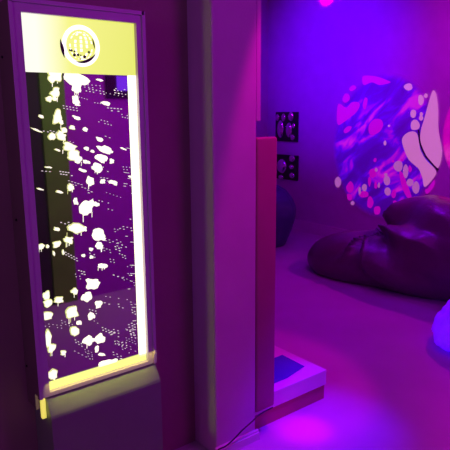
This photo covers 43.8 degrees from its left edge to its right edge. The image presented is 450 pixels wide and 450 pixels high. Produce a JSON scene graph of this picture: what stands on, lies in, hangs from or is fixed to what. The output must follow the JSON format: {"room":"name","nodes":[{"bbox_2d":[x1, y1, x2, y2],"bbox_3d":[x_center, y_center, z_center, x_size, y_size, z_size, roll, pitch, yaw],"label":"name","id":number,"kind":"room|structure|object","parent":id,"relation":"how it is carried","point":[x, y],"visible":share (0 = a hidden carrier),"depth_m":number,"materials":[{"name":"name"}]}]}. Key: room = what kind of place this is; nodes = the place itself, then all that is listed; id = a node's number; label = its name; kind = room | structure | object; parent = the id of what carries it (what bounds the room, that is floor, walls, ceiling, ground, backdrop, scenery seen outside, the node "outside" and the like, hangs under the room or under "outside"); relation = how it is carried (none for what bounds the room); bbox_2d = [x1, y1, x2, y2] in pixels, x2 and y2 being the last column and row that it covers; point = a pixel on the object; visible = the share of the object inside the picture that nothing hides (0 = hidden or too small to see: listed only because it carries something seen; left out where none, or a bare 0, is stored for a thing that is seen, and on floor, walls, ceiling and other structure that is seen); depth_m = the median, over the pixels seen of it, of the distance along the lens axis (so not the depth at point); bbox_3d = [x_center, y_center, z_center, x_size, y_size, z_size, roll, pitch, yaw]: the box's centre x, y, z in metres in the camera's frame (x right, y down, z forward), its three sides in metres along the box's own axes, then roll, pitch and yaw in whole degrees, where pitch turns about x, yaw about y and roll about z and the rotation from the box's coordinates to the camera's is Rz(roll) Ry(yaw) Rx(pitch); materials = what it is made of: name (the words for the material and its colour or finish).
{"room":"sensory room","nodes":[
{"label":"sensory room","id":0,"kind":"room"},
{"bbox_2d":[0,0,195,449],"bbox_3d":[-1.453,-0.175,1.278,3.300,2.750,0.080,-9,15,-37],"label":"wall","id":1,"kind":"structure","parent":0,"point":[165,20],"depth_m":2.17,"materials":[{"name":"paint"}]},
{"bbox_2d":[187,0,255,449],"bbox_3d":[-0.033,-0.389,2.270,0.220,2.750,0.235,-9,15,-37],"label":"wall","id":2,"kind":"structure","parent":0,"point":[221,34],"depth_m":2.24,"materials":[{"name":"paint"}]},
{"bbox_2d":[215,429,259,449],"bbox_3d":[0.056,0.955,2.446,0.239,0.045,0.018,-9,15,-37],"label":"baseboard","id":3,"kind":"structure","parent":2,"relation":"attached to","point":[246,439],"depth_m":2.45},
{"bbox_2d":[256,0,260,120],"bbox_3d":[0.118,-1.006,2.147,0.024,1.195,0.041,-9,15,-37],"label":"trim","id":4,"kind":"structure","parent":2,"relation":"attached to","point":[258,2],"depth_m":2.20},
{"bbox_2d":[255,137,276,411],"bbox_3d":[0.167,0.235,2.426,0.113,1.218,0.041,-9,15,-37],"label":"pad","id":5,"kind":"object","parent":2,"relation":"attached to","point":[266,147],"visible":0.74,"depth_m":2.40,"materials":[{"name":"leather"}]},
{"bbox_2d":[256,0,268,136],"bbox_3d":[-1.125,-1.111,5.823,4.140,2.750,0.100,-9,15,-37],"label":"wall","id":6,"kind":"structure","parent":0,"point":[261,126],"depth_m":6.89,"materials":[{"name":"paint"}]},
{"bbox_2d":[175,229,449,449],"bbox_3d":[-0.324,0.923,2.976,7.040,0.100,6.110,-9,15,-37],"label":"floor","id":7,"kind":"structure","parent":0,"point":[387,386],"depth_m":3.28,"materials":[{"name":"carpet"}]},
{"bbox_2d":[0,0,162,449],"bbox_3d":[-0.476,0.173,1.967,0.453,1.776,0.165,-9,15,-37],"label":"panel","id":8,"kind":"object","parent":7,"relation":"on","point":[74,76],"visible":1,"depth_m":1.89,"materials":[{"name":"plastic"}]},
{"bbox_2d":[26,72,138,381],"bbox_3d":[-0.468,-0.061,1.911,0.383,1.216,0.034,-9,15,-37],"label":"mirror","id":9,"kind":"object","parent":8,"relation":"on","point":[84,126],"depth_m":1.90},
{"bbox_2d":[40,75,145,418],"bbox_3d":[-0.462,0.070,1.905,0.415,1.133,0.023,-9,15,-37],"label":"light","id":10,"kind":"object","parent":8,"relation":"attached to","point":[93,161],"depth_m":1.92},
{"bbox_2d":[218,407,272,449],"bbox_3d":[0.065,0.913,2.432,0.401,0.121,0.011,-10,15,-39],"label":"power cable","id":11,"kind":"object","parent":7,"relation":"on","point":[235,437],"visible":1,"depth_m":2.44,"materials":[{"name":"black plastic"}]},
{"bbox_2d":[276,185,295,246],"bbox_3d":[0.400,-0.138,6.158,0.735,0.687,0.744,-9,15,-37],"label":"bean bag","id":12,"kind":"object","parent":7,"relation":"on","point":[285,204],"visible":0.37,"depth_m":5.92,"materials":[{"name":"fabric"}]},
{"bbox_2d":[255,346,325,428],"bbox_3d":[0.066,0.778,3.012,0.505,0.163,0.812,-9,15,-37],"label":"plinth","id":13,"kind":"object","parent":7,"relation":"on","point":[299,383],"visible":0.26,"depth_m":2.76,"materials":[{"name":"laminate"}]},
{"bbox_2d":[307,195,449,300],"bbox_3d":[1.712,0.133,4.639,2.236,0.749,1.028,9,15,38],"label":"bean bag","id":14,"kind":"object","parent":7,"relation":"on","point":[409,255],"visible":1,"depth_m":4.47,"materials":[{"name":"leather"}]},
{"bbox_2d":[431,299,449,350],"bbox_3d":[1.547,0.496,3.462,0.610,0.512,0.509,-9,15,-37],"label":"lamp","id":15,"kind":"object","parent":7,"relation":"on","point":[441,325],"visible":1,"depth_m":3.42,"materials":[{"name":"plastic"}]},
{"bbox_2d":[267,0,449,230],"bbox_3d":[2.366,-0.931,4.821,0.100,2.750,6.010,-9,15,-37],"label":"wall","id":16,"kind":"structure","parent":0,"point":[318,50],"depth_m":6.17,"materials":[{"name":"paint"}]},
{"bbox_2d":[275,112,298,141],"bbox_3d":[0.737,-1.187,6.765,0.053,0.351,0.378,-9,15,-37],"label":"mirror panel","id":17,"kind":"object","parent":16,"relation":"attached to","point":[287,123],"visible":0.99,"depth_m":6.74,"materials":[{"name":"black plastic"}]},
{"bbox_2d":[276,154,298,180],"bbox_3d":[0.740,-0.705,6.851,0.069,0.314,0.382,-9,15,-37],"label":"mirror panel","id":18,"kind":"object","parent":16,"relation":"attached to","point":[287,165],"visible":0.98,"depth_m":6.83,"materials":[{"name":"black plastic"}]},
{"bbox_2d":[292,219,350,236],"bbox_3d":[2.329,0.360,5.048,0.018,0.130,5.810,-9,15,-37],"label":"baseboard","id":19,"kind":"structure","parent":16,"relation":"attached to","point":[304,226],"depth_m":6.61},
{"bbox_2d":[332,72,441,218],"bbox_3d":[1.609,-0.797,5.738,0.019,1.500,1.341,-9,15,-37],"label":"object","id":20,"kind":"object","parent":16,"relation":"attached to","point":[387,148],"visible":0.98,"depth_m":5.70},
{"bbox_2d":[442,107,449,169],"bbox_3d":[2.470,-0.736,4.638,0.006,1.320,1.460,-9,15,-37],"label":"light","id":21,"kind":"object","parent":16,"relation":"attached to","point":[446,127],"visible":1,"depth_m":5.17,"materials":[{"name":"pink plastic"}]}
]}

